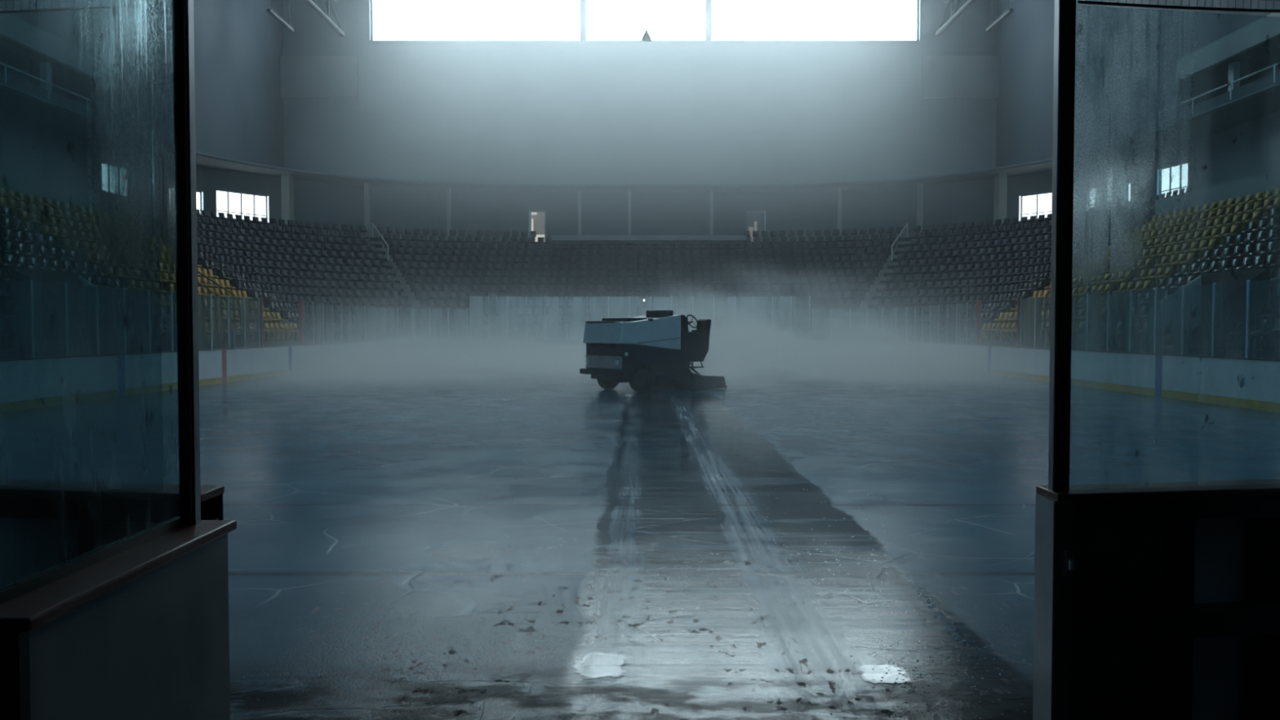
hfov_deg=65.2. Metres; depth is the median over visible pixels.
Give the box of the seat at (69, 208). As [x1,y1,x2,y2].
[62,201,75,212]
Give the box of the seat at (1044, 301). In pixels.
[1036,299,1047,312]
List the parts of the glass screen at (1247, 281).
post, post, post, post, post, post, post, post, post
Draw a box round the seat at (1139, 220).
[1130,217,1142,227]
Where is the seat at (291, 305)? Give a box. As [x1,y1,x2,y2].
[288,303,297,314]
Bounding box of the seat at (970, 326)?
[962,323,972,339]
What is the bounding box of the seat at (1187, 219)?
[1177,215,1191,230]
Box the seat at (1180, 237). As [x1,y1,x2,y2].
[1170,233,1184,250]
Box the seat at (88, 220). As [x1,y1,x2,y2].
[80,213,94,224]
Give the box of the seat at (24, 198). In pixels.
[16,191,31,204]
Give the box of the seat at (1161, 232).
[1151,228,1164,244]
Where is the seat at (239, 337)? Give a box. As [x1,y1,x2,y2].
[235,322,247,342]
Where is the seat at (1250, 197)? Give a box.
[1238,193,1253,205]
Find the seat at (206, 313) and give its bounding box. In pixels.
[201,297,214,316]
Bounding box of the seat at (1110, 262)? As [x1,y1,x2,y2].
[1108,253,1119,269]
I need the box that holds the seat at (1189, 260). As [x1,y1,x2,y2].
[1179,252,1195,271]
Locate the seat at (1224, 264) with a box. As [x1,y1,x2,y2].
[1212,259,1230,272]
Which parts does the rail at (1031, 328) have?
post, rail, rail, post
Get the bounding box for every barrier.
[0,0,236,719]
[0,5,224,588]
[1032,0,1279,719]
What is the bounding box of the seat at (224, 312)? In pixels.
[221,310,233,329]
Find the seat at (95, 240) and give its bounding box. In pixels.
[87,232,102,244]
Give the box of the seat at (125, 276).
[115,266,130,283]
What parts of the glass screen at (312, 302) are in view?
post, post, post, post, post, post, post, post, post, post, post, post, post, post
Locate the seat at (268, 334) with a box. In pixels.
[263,322,275,341]
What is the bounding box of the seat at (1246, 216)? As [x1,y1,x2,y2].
[1235,212,1250,231]
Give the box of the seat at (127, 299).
[117,291,134,306]
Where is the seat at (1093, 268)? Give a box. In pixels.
[1084,266,1096,275]
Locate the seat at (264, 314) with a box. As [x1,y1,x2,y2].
[262,311,272,322]
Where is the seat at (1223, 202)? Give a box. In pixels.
[1212,199,1226,211]
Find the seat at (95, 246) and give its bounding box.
[90,242,105,254]
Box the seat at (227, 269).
[220,262,230,272]
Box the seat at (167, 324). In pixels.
[164,321,177,344]
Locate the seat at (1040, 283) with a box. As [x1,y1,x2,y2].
[1031,281,1042,296]
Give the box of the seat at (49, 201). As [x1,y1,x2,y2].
[44,197,58,208]
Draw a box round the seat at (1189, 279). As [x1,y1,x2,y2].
[1177,275,1195,288]
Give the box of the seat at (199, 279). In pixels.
[197,276,208,288]
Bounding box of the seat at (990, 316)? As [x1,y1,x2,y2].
[982,312,992,323]
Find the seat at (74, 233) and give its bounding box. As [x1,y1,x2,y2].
[69,229,84,241]
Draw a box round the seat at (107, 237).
[103,235,117,247]
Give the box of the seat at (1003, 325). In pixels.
[995,323,1006,341]
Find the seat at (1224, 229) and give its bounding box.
[1213,226,1229,244]
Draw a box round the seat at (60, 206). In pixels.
[53,199,67,211]
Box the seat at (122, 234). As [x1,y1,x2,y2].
[115,228,128,239]
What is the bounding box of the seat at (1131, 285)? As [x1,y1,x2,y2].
[1120,281,1134,302]
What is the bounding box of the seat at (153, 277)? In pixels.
[147,271,161,284]
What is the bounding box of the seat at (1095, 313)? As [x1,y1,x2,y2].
[1084,308,1099,324]
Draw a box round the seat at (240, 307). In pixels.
[232,299,243,311]
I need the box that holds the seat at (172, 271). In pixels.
[164,262,176,275]
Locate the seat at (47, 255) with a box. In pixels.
[36,245,54,259]
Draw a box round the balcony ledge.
[0,84,1279,192]
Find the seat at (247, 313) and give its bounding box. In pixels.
[244,311,257,322]
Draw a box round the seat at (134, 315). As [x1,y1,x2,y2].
[128,306,140,320]
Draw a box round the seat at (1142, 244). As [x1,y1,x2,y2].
[1133,240,1146,256]
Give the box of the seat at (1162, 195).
[1154,193,1165,201]
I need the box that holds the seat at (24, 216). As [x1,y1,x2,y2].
[18,210,35,222]
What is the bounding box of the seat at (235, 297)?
[226,288,236,300]
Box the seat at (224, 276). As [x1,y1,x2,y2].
[220,271,231,285]
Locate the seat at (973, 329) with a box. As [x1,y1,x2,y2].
[967,323,976,339]
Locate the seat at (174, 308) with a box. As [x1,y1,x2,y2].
[173,307,177,321]
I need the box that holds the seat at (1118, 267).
[1109,262,1122,279]
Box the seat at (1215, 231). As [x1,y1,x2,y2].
[1204,227,1219,247]
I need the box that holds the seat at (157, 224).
[156,222,166,231]
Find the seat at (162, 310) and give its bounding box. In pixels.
[158,307,173,324]
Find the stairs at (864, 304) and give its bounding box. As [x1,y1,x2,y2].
[838,240,911,340]
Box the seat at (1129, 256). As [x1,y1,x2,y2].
[1121,251,1134,267]
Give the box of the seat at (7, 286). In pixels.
[4,284,9,299]
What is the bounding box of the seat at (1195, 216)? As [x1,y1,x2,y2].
[1185,213,1199,229]
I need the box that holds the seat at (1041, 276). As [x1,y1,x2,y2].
[1033,272,1044,281]
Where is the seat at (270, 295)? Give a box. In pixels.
[267,293,277,308]
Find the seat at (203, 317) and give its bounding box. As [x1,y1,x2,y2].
[198,309,208,324]
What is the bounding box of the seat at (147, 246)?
[141,241,153,252]
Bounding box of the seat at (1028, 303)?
[1022,301,1031,317]
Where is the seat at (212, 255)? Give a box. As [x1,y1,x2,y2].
[209,253,219,263]
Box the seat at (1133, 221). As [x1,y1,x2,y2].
[1125,219,1135,232]
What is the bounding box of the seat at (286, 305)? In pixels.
[284,303,293,319]
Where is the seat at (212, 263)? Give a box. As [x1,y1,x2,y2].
[209,261,220,275]
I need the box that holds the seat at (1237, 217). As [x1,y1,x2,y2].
[1225,213,1240,226]
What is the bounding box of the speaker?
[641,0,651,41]
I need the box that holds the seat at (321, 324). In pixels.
[319,323,328,339]
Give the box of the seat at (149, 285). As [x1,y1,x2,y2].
[145,281,159,302]
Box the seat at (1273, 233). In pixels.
[1260,228,1278,244]
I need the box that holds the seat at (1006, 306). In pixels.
[999,302,1009,315]
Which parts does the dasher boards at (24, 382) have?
cap rail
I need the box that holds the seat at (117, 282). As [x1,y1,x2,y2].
[113,278,128,294]
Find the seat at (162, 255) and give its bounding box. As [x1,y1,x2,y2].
[159,253,171,265]
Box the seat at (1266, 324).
[1248,319,1272,350]
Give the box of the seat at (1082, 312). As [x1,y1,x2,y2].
[1071,308,1084,328]
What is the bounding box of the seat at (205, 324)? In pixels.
[201,321,216,343]
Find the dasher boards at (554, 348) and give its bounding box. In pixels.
[545,339,734,359]
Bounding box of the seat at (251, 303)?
[248,301,257,311]
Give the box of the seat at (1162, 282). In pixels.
[1151,278,1166,300]
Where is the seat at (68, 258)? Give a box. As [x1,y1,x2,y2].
[57,248,75,262]
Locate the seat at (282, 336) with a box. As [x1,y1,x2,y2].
[278,323,289,340]
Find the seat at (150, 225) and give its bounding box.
[144,219,155,232]
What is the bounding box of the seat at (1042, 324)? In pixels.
[1032,322,1044,342]
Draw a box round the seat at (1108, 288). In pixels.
[1097,284,1111,302]
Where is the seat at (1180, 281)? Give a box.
[1168,276,1185,290]
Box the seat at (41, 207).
[36,204,52,217]
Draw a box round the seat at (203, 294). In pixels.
[197,286,208,298]
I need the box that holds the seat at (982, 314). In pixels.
[974,313,984,328]
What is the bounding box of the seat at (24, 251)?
[13,242,32,257]
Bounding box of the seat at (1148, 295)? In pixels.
[1137,292,1152,314]
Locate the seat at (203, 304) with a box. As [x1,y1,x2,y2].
[197,297,208,311]
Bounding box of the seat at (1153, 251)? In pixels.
[1142,247,1156,266]
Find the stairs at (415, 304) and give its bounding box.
[368,240,441,340]
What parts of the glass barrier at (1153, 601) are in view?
plate, post, latch plate, lever, cap rail, frame rail, frame rail, pane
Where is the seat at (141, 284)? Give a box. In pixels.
[137,280,151,296]
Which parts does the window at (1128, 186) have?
pane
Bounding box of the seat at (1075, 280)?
[1071,277,1078,292]
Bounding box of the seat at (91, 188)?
[88,186,97,193]
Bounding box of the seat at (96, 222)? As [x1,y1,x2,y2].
[88,215,102,226]
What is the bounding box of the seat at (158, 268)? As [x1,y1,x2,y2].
[150,261,163,274]
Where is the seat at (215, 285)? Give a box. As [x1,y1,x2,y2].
[208,278,219,288]
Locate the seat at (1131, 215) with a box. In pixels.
[1124,213,1133,226]
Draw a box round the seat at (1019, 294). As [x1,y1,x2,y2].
[1010,292,1021,306]
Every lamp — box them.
[266,0,293,31]
[986,0,1013,31]
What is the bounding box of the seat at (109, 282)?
[104,277,120,294]
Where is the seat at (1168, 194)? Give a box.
[1165,191,1171,197]
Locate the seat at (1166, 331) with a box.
[1160,320,1172,345]
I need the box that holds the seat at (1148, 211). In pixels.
[1140,208,1151,222]
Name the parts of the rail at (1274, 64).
post, post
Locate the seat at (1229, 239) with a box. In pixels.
[1217,235,1234,248]
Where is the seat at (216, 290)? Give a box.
[213,288,226,300]
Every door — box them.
[528,210,546,241]
[746,211,764,241]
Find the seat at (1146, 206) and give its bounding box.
[1138,203,1149,215]
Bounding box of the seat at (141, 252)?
[137,249,151,262]
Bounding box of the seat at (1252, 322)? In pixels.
[1235,319,1257,350]
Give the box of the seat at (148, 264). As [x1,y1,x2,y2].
[142,260,156,279]
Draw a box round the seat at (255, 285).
[252,283,262,298]
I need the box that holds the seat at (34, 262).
[27,257,46,270]
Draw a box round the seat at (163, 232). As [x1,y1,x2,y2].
[160,230,168,243]
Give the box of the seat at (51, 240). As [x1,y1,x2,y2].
[45,235,62,248]
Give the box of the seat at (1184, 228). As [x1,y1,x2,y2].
[1173,224,1187,240]
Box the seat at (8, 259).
[3,253,22,268]
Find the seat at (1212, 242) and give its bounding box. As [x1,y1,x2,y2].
[1200,238,1217,257]
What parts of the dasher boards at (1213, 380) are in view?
cap rail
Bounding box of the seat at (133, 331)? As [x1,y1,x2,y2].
[122,327,136,345]
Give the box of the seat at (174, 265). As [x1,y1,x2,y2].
[170,263,176,275]
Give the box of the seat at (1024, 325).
[1015,322,1027,342]
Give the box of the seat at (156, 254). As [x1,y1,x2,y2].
[152,252,164,263]
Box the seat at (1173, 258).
[1162,254,1177,275]
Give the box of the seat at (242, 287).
[237,281,248,296]
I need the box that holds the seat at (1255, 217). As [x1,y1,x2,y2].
[1244,210,1261,228]
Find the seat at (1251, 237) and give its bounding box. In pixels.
[1238,231,1255,245]
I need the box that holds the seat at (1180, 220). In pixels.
[1169,217,1182,231]
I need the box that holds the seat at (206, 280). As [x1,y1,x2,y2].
[201,277,213,288]
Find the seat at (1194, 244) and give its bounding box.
[1182,240,1198,261]
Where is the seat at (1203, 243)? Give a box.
[1191,240,1207,258]
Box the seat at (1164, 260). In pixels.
[1153,255,1168,274]
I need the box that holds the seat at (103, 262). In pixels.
[93,253,109,270]
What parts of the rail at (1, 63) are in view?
post, post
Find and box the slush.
[242,488,1025,719]
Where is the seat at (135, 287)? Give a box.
[128,280,143,295]
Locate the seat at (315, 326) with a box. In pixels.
[311,323,321,339]
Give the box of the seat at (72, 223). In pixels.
[66,219,81,231]
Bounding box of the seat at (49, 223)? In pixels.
[39,213,54,226]
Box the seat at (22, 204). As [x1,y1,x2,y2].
[17,200,33,213]
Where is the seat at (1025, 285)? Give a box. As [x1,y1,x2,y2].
[1017,283,1027,298]
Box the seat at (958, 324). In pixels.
[951,323,960,339]
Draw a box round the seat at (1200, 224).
[1190,221,1204,237]
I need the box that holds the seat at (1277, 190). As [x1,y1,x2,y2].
[1267,187,1279,199]
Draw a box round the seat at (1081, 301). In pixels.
[1071,297,1084,315]
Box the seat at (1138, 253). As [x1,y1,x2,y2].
[1128,249,1142,266]
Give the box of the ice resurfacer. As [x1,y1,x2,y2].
[579,310,727,391]
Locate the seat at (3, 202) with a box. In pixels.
[0,196,13,213]
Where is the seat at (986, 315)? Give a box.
[981,312,988,328]
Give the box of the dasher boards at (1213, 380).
[734,339,1279,412]
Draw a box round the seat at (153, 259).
[145,251,158,262]
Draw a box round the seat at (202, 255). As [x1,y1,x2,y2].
[199,251,209,266]
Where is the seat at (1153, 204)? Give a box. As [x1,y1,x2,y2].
[1144,201,1155,213]
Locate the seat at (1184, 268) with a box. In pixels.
[1173,264,1189,284]
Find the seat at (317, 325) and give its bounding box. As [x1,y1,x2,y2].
[315,323,324,339]
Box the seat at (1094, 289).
[1084,284,1097,304]
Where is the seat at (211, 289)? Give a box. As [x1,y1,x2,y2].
[208,287,220,300]
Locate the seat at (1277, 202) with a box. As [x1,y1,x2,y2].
[1266,196,1279,213]
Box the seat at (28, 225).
[22,221,39,234]
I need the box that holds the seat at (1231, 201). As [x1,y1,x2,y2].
[1221,197,1235,208]
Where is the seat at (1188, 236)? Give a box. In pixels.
[1177,232,1192,249]
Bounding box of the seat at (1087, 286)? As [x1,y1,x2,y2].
[1078,285,1089,303]
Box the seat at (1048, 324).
[1038,322,1050,342]
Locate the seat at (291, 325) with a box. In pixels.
[288,323,298,340]
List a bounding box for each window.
[102,161,128,195]
[196,191,202,214]
[216,189,268,222]
[370,0,919,39]
[1018,191,1052,221]
[1125,182,1130,203]
[1159,161,1187,198]
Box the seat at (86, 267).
[80,262,97,276]
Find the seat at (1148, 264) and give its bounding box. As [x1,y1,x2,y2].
[1137,257,1152,275]
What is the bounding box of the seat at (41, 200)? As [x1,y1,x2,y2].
[35,195,50,207]
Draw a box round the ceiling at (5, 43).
[0,36,48,58]
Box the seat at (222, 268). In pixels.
[214,262,225,277]
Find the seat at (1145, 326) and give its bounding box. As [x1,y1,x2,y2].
[1133,320,1148,346]
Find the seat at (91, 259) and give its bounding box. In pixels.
[84,252,100,266]
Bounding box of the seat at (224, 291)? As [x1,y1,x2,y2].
[219,288,231,299]
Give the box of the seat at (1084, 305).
[1078,296,1091,315]
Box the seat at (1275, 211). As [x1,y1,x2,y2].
[1262,206,1279,220]
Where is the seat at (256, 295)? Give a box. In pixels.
[253,291,264,301]
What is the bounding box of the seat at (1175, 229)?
[1166,225,1179,241]
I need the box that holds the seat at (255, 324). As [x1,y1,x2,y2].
[252,322,264,342]
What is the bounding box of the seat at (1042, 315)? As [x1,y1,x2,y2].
[1036,311,1044,329]
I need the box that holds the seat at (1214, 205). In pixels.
[1204,201,1217,213]
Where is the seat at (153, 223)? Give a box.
[150,221,161,235]
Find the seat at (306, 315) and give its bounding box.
[303,313,311,324]
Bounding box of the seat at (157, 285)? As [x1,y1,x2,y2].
[153,282,167,297]
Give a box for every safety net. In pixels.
[0,0,137,13]
[1077,0,1279,12]
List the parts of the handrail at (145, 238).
post, rail, rail, post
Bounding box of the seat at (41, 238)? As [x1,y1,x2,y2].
[35,234,52,247]
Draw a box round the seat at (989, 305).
[982,303,991,318]
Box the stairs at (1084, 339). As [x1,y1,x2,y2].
[1071,220,1279,349]
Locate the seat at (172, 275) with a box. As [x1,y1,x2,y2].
[169,273,176,286]
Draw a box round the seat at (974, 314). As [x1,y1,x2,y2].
[968,313,976,328]
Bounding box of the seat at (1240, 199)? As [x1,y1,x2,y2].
[1229,195,1244,207]
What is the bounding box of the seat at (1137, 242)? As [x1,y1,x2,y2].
[1129,241,1138,257]
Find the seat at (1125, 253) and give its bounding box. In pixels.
[1116,252,1127,268]
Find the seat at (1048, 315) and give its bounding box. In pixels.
[1040,310,1050,322]
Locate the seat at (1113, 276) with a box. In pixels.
[1103,272,1117,292]
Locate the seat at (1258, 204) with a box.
[1246,200,1262,213]
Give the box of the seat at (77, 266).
[71,262,88,275]
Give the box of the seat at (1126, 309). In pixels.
[1114,306,1129,329]
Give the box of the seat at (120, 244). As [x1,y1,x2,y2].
[112,236,124,248]
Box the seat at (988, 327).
[981,323,991,340]
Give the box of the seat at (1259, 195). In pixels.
[1248,191,1263,204]
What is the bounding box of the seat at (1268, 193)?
[1257,189,1273,201]
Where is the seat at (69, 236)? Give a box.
[60,227,75,247]
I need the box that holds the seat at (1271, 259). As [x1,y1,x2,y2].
[1257,253,1276,268]
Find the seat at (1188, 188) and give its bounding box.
[1185,186,1191,192]
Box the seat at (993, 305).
[986,303,995,319]
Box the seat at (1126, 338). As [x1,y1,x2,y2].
[1115,321,1133,345]
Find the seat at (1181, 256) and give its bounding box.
[1170,253,1186,273]
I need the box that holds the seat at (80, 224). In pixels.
[75,221,89,232]
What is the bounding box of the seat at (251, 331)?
[240,322,253,342]
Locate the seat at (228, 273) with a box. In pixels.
[226,271,236,286]
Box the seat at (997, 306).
[990,302,1000,319]
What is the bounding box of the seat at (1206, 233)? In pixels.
[1195,229,1210,246]
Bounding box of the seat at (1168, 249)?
[1158,244,1173,262]
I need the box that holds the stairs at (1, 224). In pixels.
[0,221,208,349]
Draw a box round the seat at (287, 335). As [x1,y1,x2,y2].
[283,323,294,340]
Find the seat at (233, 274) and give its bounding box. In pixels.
[231,271,241,288]
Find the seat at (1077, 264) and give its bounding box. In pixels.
[1073,251,1080,266]
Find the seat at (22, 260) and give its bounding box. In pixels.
[15,255,35,269]
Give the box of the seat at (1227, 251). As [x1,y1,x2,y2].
[1214,247,1231,260]
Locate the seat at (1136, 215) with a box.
[1128,212,1139,224]
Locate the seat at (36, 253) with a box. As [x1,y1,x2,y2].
[26,244,44,257]
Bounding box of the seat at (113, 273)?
[106,266,122,280]
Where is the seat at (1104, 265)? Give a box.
[1097,263,1109,280]
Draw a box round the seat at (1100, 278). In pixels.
[1090,274,1103,291]
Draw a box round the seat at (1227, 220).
[1216,216,1231,228]
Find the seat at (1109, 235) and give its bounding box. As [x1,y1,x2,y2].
[1107,231,1111,246]
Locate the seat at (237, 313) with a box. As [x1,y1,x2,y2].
[235,311,243,323]
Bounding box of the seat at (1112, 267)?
[1102,262,1115,279]
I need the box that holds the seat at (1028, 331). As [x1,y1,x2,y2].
[1026,322,1039,342]
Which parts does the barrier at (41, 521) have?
pane, frame rail, cap rail, plate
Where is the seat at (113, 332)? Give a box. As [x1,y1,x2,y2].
[107,320,119,345]
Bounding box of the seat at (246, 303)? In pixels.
[244,300,254,311]
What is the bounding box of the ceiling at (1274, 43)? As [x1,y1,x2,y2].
[1231,36,1279,58]
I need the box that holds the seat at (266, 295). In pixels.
[263,293,273,308]
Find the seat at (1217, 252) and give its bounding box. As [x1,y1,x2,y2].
[1204,248,1222,269]
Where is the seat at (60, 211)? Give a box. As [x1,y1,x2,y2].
[55,208,70,220]
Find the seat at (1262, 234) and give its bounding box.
[1248,230,1266,244]
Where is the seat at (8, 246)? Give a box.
[2,240,21,256]
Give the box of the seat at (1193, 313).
[1186,304,1198,330]
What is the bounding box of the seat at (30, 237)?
[24,231,41,245]
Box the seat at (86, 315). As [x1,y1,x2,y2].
[81,304,93,330]
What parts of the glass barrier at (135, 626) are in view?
post, pane, glass seat, cap rail, panel, post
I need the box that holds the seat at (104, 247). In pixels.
[98,244,113,255]
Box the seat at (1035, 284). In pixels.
[1026,281,1037,297]
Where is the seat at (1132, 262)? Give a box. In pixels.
[1123,260,1137,279]
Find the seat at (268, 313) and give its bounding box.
[266,311,276,323]
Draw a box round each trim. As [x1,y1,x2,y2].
[0,8,103,81]
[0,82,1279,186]
[1176,8,1279,81]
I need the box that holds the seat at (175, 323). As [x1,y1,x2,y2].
[173,321,177,344]
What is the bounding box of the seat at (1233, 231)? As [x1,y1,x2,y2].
[1222,224,1239,243]
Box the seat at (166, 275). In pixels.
[162,272,176,292]
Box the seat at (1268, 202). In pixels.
[1256,198,1272,217]
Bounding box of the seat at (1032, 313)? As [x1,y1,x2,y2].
[1022,311,1035,322]
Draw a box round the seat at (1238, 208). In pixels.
[1227,204,1243,217]
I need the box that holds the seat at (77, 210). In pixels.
[70,203,84,213]
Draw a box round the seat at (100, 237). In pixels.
[95,233,109,246]
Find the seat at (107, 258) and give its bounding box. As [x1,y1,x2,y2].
[102,254,117,275]
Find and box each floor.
[0,359,1279,413]
[551,235,746,244]
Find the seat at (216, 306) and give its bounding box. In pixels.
[208,297,221,311]
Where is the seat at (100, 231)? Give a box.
[92,224,106,235]
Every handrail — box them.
[144,237,235,328]
[372,222,388,261]
[891,222,907,261]
[1044,237,1135,341]
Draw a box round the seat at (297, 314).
[295,313,305,328]
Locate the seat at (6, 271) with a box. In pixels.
[4,268,9,283]
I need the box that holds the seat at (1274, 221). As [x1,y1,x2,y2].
[1261,217,1279,232]
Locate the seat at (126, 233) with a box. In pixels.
[122,230,135,241]
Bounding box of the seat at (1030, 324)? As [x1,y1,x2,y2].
[1022,322,1033,342]
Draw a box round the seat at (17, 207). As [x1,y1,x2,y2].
[7,198,23,216]
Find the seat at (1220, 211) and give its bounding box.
[1209,208,1224,220]
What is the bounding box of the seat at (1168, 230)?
[1158,226,1172,243]
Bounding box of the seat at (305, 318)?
[303,315,309,329]
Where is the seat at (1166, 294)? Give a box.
[1156,291,1171,303]
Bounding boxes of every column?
[280,174,294,231]
[364,182,371,237]
[446,187,451,240]
[577,189,581,235]
[627,189,631,235]
[709,189,713,235]
[836,187,841,235]
[915,182,923,231]
[993,173,1007,231]
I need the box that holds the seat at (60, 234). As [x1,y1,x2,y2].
[50,226,66,243]
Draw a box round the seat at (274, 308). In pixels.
[270,302,280,315]
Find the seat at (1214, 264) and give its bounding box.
[1201,261,1218,273]
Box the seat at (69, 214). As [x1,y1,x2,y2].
[64,209,78,222]
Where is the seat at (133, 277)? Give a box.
[124,267,138,288]
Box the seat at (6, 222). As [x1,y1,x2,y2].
[0,217,18,231]
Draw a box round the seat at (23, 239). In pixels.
[13,230,31,244]
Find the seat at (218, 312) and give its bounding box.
[214,310,227,323]
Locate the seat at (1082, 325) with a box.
[1071,321,1085,343]
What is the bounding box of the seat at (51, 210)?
[46,206,61,218]
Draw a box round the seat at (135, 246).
[126,239,139,249]
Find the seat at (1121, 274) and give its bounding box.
[1111,271,1124,290]
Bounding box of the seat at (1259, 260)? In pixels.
[1244,255,1264,269]
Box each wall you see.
[0,0,284,167]
[0,46,29,82]
[0,111,1279,241]
[0,169,124,219]
[29,58,93,107]
[282,0,997,184]
[995,0,1279,167]
[1155,169,1279,220]
[1186,58,1250,107]
[1250,46,1279,82]
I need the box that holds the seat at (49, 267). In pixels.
[39,257,57,271]
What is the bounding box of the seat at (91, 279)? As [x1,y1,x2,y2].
[84,275,102,288]
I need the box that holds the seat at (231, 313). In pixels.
[229,310,239,322]
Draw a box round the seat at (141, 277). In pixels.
[132,269,146,283]
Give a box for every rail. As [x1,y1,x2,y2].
[0,62,120,127]
[233,327,257,347]
[1022,327,1046,347]
[1159,62,1279,127]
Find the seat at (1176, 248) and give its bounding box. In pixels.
[1166,244,1181,262]
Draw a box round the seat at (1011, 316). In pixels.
[1003,311,1013,328]
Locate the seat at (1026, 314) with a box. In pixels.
[1022,311,1029,323]
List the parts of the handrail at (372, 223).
rail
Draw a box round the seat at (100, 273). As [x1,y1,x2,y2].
[90,264,106,277]
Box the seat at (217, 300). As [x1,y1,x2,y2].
[214,298,226,311]
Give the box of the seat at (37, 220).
[29,212,44,230]
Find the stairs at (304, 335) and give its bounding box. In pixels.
[132,226,315,344]
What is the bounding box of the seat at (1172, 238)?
[1162,235,1176,252]
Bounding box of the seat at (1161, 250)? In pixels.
[1150,246,1164,264]
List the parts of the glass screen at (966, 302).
post, post, post, post, post, post, post, post, post, post, post, post, post, post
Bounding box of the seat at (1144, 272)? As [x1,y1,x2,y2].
[1133,269,1147,288]
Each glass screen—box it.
[30,280,260,358]
[311,302,468,344]
[469,295,810,339]
[811,302,968,344]
[1019,280,1249,358]
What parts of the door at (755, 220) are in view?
frame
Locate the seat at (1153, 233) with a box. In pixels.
[1144,230,1157,245]
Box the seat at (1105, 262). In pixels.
[1102,254,1114,270]
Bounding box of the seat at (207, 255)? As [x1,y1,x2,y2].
[204,252,214,262]
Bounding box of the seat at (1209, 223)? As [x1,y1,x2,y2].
[1198,219,1213,235]
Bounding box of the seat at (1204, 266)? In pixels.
[1191,262,1208,275]
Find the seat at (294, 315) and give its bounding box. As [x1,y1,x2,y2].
[291,312,298,324]
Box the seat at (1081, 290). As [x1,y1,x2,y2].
[1071,286,1084,304]
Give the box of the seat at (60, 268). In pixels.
[49,259,67,272]
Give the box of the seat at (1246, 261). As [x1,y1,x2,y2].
[1233,257,1252,270]
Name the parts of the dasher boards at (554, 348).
kick plate, cap rail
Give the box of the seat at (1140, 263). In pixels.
[1130,258,1144,277]
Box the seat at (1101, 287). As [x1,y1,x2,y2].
[1091,284,1104,302]
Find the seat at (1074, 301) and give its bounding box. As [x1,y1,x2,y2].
[1071,297,1078,316]
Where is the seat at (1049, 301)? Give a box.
[1041,299,1050,313]
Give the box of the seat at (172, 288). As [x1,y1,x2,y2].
[168,284,176,297]
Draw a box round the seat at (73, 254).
[67,249,84,262]
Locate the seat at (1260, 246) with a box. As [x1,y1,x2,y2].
[1247,242,1266,257]
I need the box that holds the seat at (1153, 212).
[1146,208,1155,217]
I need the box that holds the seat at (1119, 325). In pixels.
[1109,321,1124,345]
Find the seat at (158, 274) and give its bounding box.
[155,271,168,286]
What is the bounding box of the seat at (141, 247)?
[133,240,146,252]
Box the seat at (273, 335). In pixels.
[268,323,279,341]
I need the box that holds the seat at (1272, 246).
[1258,240,1277,256]
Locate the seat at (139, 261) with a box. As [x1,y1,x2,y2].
[135,258,149,274]
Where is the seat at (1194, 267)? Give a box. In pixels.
[1182,262,1199,276]
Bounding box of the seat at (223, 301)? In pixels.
[220,298,232,311]
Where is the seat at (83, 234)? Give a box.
[78,231,93,242]
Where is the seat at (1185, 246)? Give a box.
[1174,242,1189,260]
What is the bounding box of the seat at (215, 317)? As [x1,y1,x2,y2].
[208,309,222,324]
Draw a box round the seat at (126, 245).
[119,237,133,248]
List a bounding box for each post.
[40,62,52,91]
[257,297,263,346]
[298,300,303,344]
[976,300,981,344]
[1016,297,1022,346]
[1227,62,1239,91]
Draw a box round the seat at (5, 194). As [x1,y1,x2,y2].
[0,187,12,199]
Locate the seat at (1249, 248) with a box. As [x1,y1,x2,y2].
[1235,244,1253,257]
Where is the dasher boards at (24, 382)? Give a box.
[0,339,545,412]
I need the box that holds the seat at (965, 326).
[958,323,968,339]
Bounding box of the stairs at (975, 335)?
[965,225,1147,344]
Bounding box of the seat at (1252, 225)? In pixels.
[1240,221,1257,234]
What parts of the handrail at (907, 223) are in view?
rail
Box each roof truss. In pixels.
[304,0,344,36]
[935,0,975,36]
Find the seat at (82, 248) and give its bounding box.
[72,240,88,256]
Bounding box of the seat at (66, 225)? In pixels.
[57,217,72,229]
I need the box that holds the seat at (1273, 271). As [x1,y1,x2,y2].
[1270,268,1275,283]
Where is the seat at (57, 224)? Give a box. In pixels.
[48,216,63,228]
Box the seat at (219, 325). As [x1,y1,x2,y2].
[215,322,227,342]
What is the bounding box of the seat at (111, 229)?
[107,226,121,237]
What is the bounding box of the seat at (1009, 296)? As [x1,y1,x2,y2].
[1002,293,1012,308]
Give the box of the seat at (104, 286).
[94,276,111,290]
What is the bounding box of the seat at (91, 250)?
[81,240,97,261]
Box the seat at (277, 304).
[275,302,284,315]
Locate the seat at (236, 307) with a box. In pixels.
[226,299,238,311]
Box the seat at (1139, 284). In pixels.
[1128,280,1142,301]
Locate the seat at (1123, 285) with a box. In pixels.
[1112,282,1126,302]
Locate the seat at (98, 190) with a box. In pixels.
[94,187,106,195]
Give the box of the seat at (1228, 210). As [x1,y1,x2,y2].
[1218,206,1233,218]
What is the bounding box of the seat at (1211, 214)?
[1201,209,1215,222]
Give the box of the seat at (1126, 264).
[1116,261,1129,278]
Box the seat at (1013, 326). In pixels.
[1004,322,1016,341]
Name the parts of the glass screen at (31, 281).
post, post, post, post, post, post, post, post, post, post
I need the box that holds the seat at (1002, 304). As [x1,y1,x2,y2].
[995,302,1004,315]
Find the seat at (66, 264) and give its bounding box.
[61,261,78,273]

